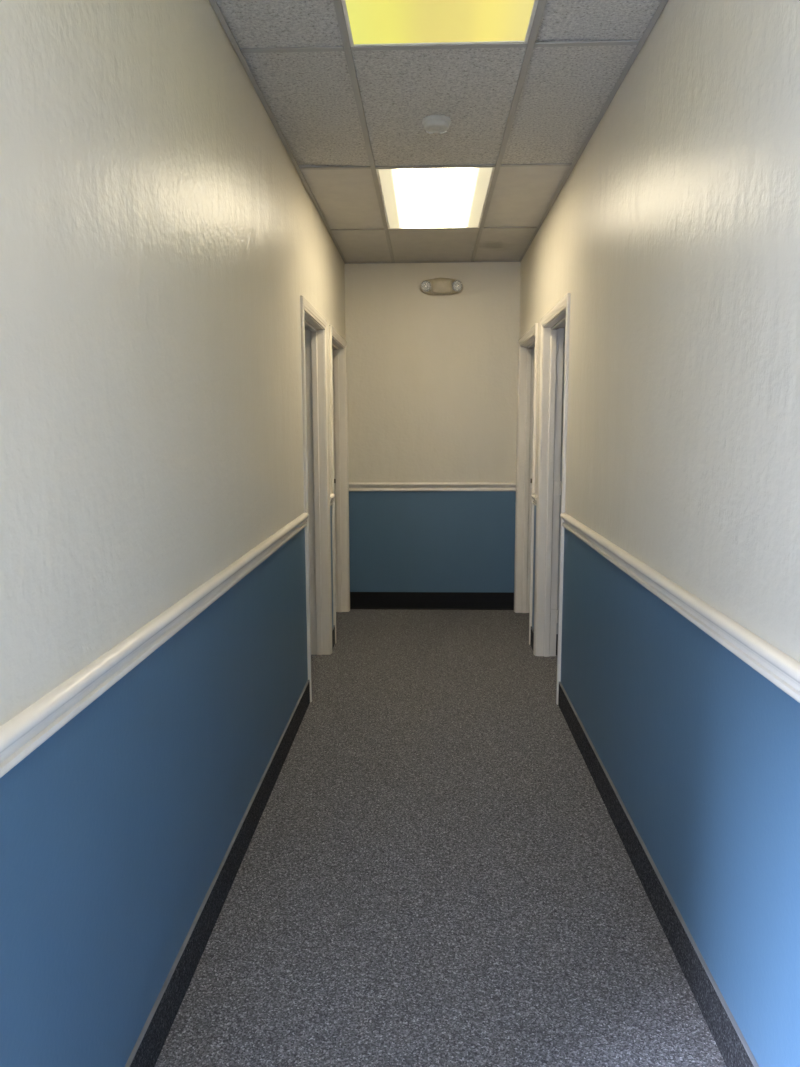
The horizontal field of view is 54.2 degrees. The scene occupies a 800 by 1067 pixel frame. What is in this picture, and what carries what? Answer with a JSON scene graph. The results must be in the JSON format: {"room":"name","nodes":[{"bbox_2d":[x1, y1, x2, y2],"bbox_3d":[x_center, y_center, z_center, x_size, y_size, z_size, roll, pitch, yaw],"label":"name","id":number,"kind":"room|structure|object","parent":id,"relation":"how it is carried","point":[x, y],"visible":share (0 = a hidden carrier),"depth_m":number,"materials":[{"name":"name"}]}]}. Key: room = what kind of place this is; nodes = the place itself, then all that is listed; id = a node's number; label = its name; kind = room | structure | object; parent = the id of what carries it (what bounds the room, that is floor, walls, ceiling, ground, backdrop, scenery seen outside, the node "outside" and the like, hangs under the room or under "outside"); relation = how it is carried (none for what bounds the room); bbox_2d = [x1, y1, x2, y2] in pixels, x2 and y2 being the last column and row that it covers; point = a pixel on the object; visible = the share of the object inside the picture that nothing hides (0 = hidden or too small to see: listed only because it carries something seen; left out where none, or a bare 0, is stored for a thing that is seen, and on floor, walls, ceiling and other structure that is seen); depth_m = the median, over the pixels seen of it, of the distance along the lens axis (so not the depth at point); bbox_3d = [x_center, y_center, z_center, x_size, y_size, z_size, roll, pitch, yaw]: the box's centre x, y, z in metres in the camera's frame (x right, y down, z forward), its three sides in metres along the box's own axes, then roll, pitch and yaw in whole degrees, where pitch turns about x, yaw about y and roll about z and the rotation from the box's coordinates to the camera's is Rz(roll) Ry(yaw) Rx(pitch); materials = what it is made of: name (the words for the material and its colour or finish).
{"room":"office corridor","nodes":[
{"label":"office corridor","id":0,"kind":"room"},
{"bbox_2d":[0,0,344,1066],"bbox_3d":[-0.650,-0.141,1.757,0.122,2.793,9.270,0,8,2],"label":"wall","id":1,"kind":"structure","parent":0,"point":[161,240],"depth_m":1.74,"materials":[{"name":"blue paint"}]},
{"bbox_2d":[0,513,308,777],"bbox_3d":[-0.549,0.145,2.528,0.024,0.070,3.226,0,8,2],"label":"trim","id":2,"kind":"structure","parent":1,"relation":"attached to","point":[21,735],"depth_m":1.58,"materials":[{"name":"white paint"}]},
{"bbox_2d":[125,680,309,1066],"bbox_3d":[-0.553,1.078,2.657,0.010,0.130,3.226,0,8,2],"label":"baseboard","id":3,"kind":"structure","parent":1,"relation":"attached to","point":[146,1051],"depth_m":2.28,"materials":[{"name":"black rubber"}]},
{"bbox_2d":[300,295,331,701],"bbox_3d":[-0.539,-0.209,4.593,0.138,2.151,0.958,0,8,2],"label":"door frame","id":4,"kind":"structure","parent":1,"relation":"in","point":[314,339],"depth_m":4.96,"materials":[{"name":"white paint"}]},
{"bbox_2d":[330,494,334,505],"bbox_3d":[-0.454,-0.221,5.176,0.024,0.070,0.205,0,8,2],"label":"trim","id":5,"kind":"structure","parent":1,"relation":"attached to","point":[332,496],"depth_m":5.18,"materials":[{"name":"white paint"}]},
{"bbox_2d":[332,625,334,649],"bbox_3d":[-0.457,0.712,5.306,0.010,0.130,0.205,0,8,2],"label":"baseboard","id":6,"kind":"object","parent":1,"relation":"attached to","point":[333,628],"visible":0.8,"depth_m":5.32,"materials":[{"name":"black rubber"}]},
{"bbox_2d":[329,325,349,642],"bbox_3d":[-0.495,-0.371,5.760,0.143,2.151,0.986,0,8,2],"label":"door frame","id":7,"kind":"structure","parent":1,"relation":"in","point":[338,396],"depth_m":6.14,"materials":[{"name":"white paint"}]},
{"bbox_2d":[344,261,520,592],"bbox_3d":[0.256,-0.768,6.269,1.364,2.793,0.100,0,8,2],"label":"wall","id":8,"kind":"structure","parent":0,"point":[432,380],"depth_m":6.20,"materials":[{"name":"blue paint"}]},
{"bbox_2d":[350,592,513,609],"bbox_3d":[0.259,0.552,6.395,1.364,0.144,0.012,0,8,2],"label":"baseboard","id":9,"kind":"structure","parent":8,"relation":"attached to","point":[358,600],"depth_m":6.40,"materials":[{"name":"black plastic"}]},
{"bbox_2d":[349,482,515,490],"bbox_3d":[0.256,-0.373,6.261,1.364,0.070,0.024,0,8,2],"label":"trim","id":10,"kind":"structure","parent":8,"relation":"attached to","point":[353,486],"depth_m":6.26,"materials":[{"name":"white paint"}]},
{"bbox_2d":[420,278,462,294],"bbox_3d":[0.320,-1.903,6.013,0.336,0.126,0.089,0,8,2],"label":"emergency light","id":11,"kind":"object","parent":8,"relation":"attached to","point":[436,286],"visible":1,"depth_m":5.99,"materials":[{"name":"beige plastic"}]},
{"bbox_2d":[209,0,667,263],"bbox_3d":[0.088,-1.591,1.530,1.564,0.244,9.270,0,8,2],"label":"ceiling","id":12,"kind":"structure","parent":0,"point":[341,113],"depth_m":3.09,"materials":[{"name":"tile"}]},
{"bbox_2d":[376,167,494,228],"bbox_3d":[0.194,-1.922,4.408,0.586,0.104,1.195,0,8,2],"label":"ceiling light","id":13,"kind":"object","parent":12,"relation":"attached to","point":[412,198],"visible":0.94,"depth_m":4.30,"materials":[{"name":"translucent plastic"},{"name":"painted metal"}]},
{"bbox_2d":[422,115,450,133],"bbox_3d":[0.152,-1.695,3.245,0.120,0.038,0.120,0,8,2],"label":"smoke detector","id":14,"kind":"object","parent":12,"relation":"attached to","point":[432,124],"visible":1,"depth_m":3.21,"materials":[{"name":"white plastic"}]},
{"bbox_2d":[341,0,538,46],"bbox_3d":[0.107,-1.588,1.993,0.586,0.104,1.196,0,8,2],"label":"ceiling light","id":15,"kind":"object","parent":12,"relation":"attached to","point":[369,23],"visible":1,"depth_m":2.45,"materials":[{"name":"translucent plastic"},{"name":"painted metal"}]},
{"bbox_2d":[155,609,726,1066],"bbox_3d":[0.114,1.286,1.835,5.540,0.060,9.490,0,8,2],"label":"floor","id":16,"kind":"structure","parent":0,"point":[434,870],"depth_m":2.50,"materials":[{"name":"grey carpet"}]},
{"bbox_2d":[556,327,564,633],"bbox_3d":[1.917,-0.578,5.039,1.800,2.743,0.268,0,8,2],"label":"wall right room partition","id":17,"kind":"structure","parent":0,"point":[564,327],"depth_m":4.96,"materials":[{"name":"paint"}]},
{"bbox_2d":[556,634,557,654],"bbox_3d":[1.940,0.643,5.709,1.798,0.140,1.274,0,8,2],"label":"baseboard","id":18,"kind":"structure","parent":17,"relation":"attached to","point":[556,634],"depth_m":5.11,"materials":[{"name":"black plastic"}]},
{"bbox_2d":[520,0,799,1066],"bbox_3d":[0.835,-0.139,1.703,0.122,2.793,9.270,0,8,2],"label":"wall","id":19,"kind":"structure","parent":0,"point":[673,236],"depth_m":2.08,"materials":[{"name":"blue paint"}]},
{"bbox_2d":[514,323,537,644],"bbox_3d":[0.968,-0.368,5.707,0.143,2.151,0.986,0,8,2],"label":"door frame","id":20,"kind":"structure","parent":19,"relation":"in","point":[528,343],"depth_m":6.09,"materials":[{"name":"white paint"}]},
{"bbox_2d":[530,626,533,649],"bbox_3d":[0.895,0.714,5.257,0.010,0.130,0.205,0,8,2],"label":"baseboard","id":21,"kind":"object","parent":19,"relation":"attached to","point":[532,629],"visible":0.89,"depth_m":5.26,"materials":[{"name":"black rubber"}]},
{"bbox_2d":[531,493,536,505],"bbox_3d":[0.885,-0.219,5.128,0.024,0.070,0.205,0,8,2],"label":"trim","id":22,"kind":"structure","parent":19,"relation":"attached to","point":[534,496],"depth_m":5.13,"materials":[{"name":"white paint"}]},
{"bbox_2d":[533,293,569,704],"bbox_3d":[0.932,-0.207,4.540,0.146,2.151,0.958,0,8,2],"label":"door frame","id":23,"kind":"structure","parent":19,"relation":"in","point":[547,615],"depth_m":4.91,"materials":[{"name":"white paint"}]},
{"bbox_2d":[558,682,758,1066],"bbox_3d":[0.732,1.337,0.752,0.010,0.130,6.976,0,8,2],"label":"baseboard","id":24,"kind":"structure","parent":19,"relation":"attached to","point":[728,1037],"depth_m":2.28,"materials":[{"name":"black rubber"}]},
{"bbox_2d":[560,513,799,702],"bbox_3d":[0.722,0.404,0.624,0.024,0.070,6.976,0,8,2],"label":"trim","id":25,"kind":"structure","parent":19,"relation":"attached to","point":[779,668],"depth_m":1.96,"materials":[{"name":"white paint"}]}
]}

